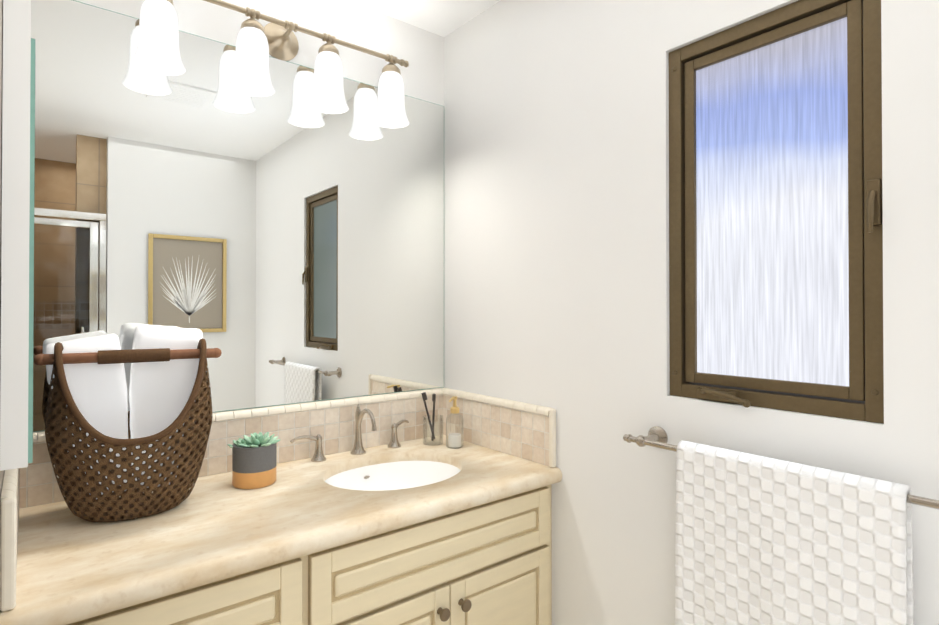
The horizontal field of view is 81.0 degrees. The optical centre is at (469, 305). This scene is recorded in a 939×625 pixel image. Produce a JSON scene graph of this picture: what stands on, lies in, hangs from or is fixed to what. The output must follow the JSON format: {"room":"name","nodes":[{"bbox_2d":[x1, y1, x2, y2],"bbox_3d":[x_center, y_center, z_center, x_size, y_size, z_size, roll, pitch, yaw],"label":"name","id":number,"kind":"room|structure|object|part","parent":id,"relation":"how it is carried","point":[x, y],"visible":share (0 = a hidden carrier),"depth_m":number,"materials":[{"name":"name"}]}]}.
{"room":"bathroom","nodes":[
{"label":"bathroom","id":0,"kind":"room"},
{"bbox_2d":[0,0,4,502],"bbox_3d":[-0.033,0.134,-0.138,0.150,2.440,3.700,0,-1,-39],"label":"wall","id":1,"kind":"structure","parent":0,"point":[1,102],"depth_m":0.89,"materials":[{"name":"paint"}]},
{"bbox_2d":[0,0,35,470],"bbox_3d":[-0.905,-0.136,1.107,0.041,0.800,0.570,0,-1,-39],"label":"upper cabinet","id":2,"kind":"object","parent":1,"relation":"attached to","point":[17,271],"visible":1,"depth_m":0.88,"materials":[{"name":"white paint"}]},
{"bbox_2d":[37,0,443,440],"bbox_3d":[-1.104,0.147,1.470,2.950,2.440,0.150,0,-1,-39],"label":"wall","id":3,"kind":"structure","parent":0,"point":[420,50],"depth_m":1.92,"materials":[{"name":"paint"}]},
{"bbox_2d":[31,0,443,431],"bbox_3d":[-0.608,-0.236,1.771,1.296,1.113,0.006,0,-1,-39],"label":"wall mirror","id":4,"kind":"object","parent":3,"relation":"attached to","point":[283,244],"visible":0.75,"depth_m":1.68,"materials":[{"name":"silver glass"}]},
{"bbox_2d":[131,0,408,127],"bbox_3d":[-0.562,-0.776,1.712,0.856,0.270,0.162,0,-1,-39],"label":"vanity light","id":5,"kind":"object","parent":3,"relation":"attached to","point":[158,48],"visible":1,"depth_m":1.67,"materials":[{"name":"white glass"}]},
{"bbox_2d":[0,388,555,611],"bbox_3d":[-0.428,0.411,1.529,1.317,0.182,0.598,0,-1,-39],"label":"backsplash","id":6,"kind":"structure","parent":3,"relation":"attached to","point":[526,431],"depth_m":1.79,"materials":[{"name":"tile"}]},
{"bbox_2d":[348,0,499,36],"bbox_3d":[0.021,-1.135,0.076,2.950,0.100,3.950,0,-1,-39],"label":"ceiling","id":7,"kind":"structure","parent":0,"point":[443,18],"depth_m":1.99,"materials":[{"name":"paint"}]},
{"bbox_2d":[444,0,938,624],"bbox_3d":[1.114,0.141,0.781,0.150,2.440,3.700,0,-1,-39],"label":"wall","id":8,"kind":"structure","parent":0,"point":[556,204],"depth_m":1.55,"materials":[{"name":"paint"}]},
{"bbox_2d":[669,0,883,423],"bbox_3d":[0.666,-0.214,1.250,0.090,0.892,0.461,0,-1,-39],"label":"window","id":9,"kind":"structure","parent":8,"relation":"in","point":[775,225],"depth_m":1.23,"materials":[{"name":"brown metal"}]},
{"bbox_2d":[623,426,938,624],"bbox_3d":[0.703,0.637,1.081,0.109,0.648,0.918,0,-1,-39],"label":"towel rack","id":10,"kind":"object","parent":8,"relation":"attached to","point":[761,540],"visible":1,"depth_m":1.10,"materials":[{"name":"white fabric"}]},
{"bbox_3d":[0.021,1.405,0.055,2.950,0.100,3.950,0,-1,-39],"label":"floor","id":11,"kind":"structure","parent":0,"visible":0},
{"bbox_2d":[52,480,560,624],"bbox_3d":[-0.420,0.958,1.514,1.317,0.819,0.624,0,-1,-39],"label":"bathroom vanity","id":12,"kind":"object","parent":11,"relation":"on","point":[394,531],"depth_m":1.37,"materials":[{"name":"wood"}]},
{"bbox_2d":[0,435,561,624],"bbox_3d":[-0.421,0.525,1.520,1.317,0.045,0.618,0,-1,-39],"label":"countertop","id":13,"kind":"structure","parent":12,"relation":"on","point":[70,567],"depth_m":1.24,"materials":[{"name":"beige stone"}]},
{"bbox_2d":[33,325,221,521],"bbox_3d":[-0.817,0.274,1.340,0.389,0.449,0.262,0,-1,-39],"label":"basket","id":14,"kind":"object","parent":13,"relation":"on","point":[101,460],"visible":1,"depth_m":1.30,"materials":[{"name":"wicker"}]},
{"bbox_3d":[-0.817,0.200,1.341,0.389,0.230,0.262,0,-1,-39],"label":"rim handle","id":15,"kind":"part","parent":14,"relation":"part of","materials":[{"name":"wood"}]},
{"bbox_2d":[228,432,280,488],"bbox_3d":[-0.603,0.433,1.548,0.135,0.138,0.124,0,-1,-39],"label":"plant pot","id":16,"kind":"object","parent":13,"relation":"on","point":[254,461],"visible":1,"depth_m":1.51,"materials":[{"name":"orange ceramic"}]},
{"bbox_2d":[290,404,408,463],"bbox_3d":[-0.357,0.422,1.842,0.453,0.167,0.158,0,-1,-39],"label":"faucet","id":17,"kind":"object","parent":13,"relation":"on","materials":[{"name":"silver metal"}]},
{"bbox_2d":[312,448,479,499],"bbox_3d":[-0.229,0.604,1.686,0.502,0.166,0.431,0,-1,-39],"label":"sink","id":18,"kind":"object","parent":13,"relation":"in","point":[361,479],"depth_m":1.85,"materials":[{"name":"white ceramic"}]},
{"bbox_2d":[421,392,442,445],"bbox_3d":[-0.133,0.412,2.010,0.077,0.188,0.080,0,-1,-39],"label":"tumbler","id":19,"kind":"object","parent":13,"relation":"on","point":[432,427],"visible":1,"depth_m":2.00,"materials":[{"name":"clear glass"}]},
{"bbox_2d":[446,396,462,448],"bbox_3d":[-0.056,0.415,1.955,0.071,0.181,0.061,0,-1,-39],"label":"soap dispenser","id":20,"kind":"object","parent":13,"relation":"on","point":[454,440],"visible":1,"depth_m":1.95,"materials":[{"name":"clear glass"}]}
]}

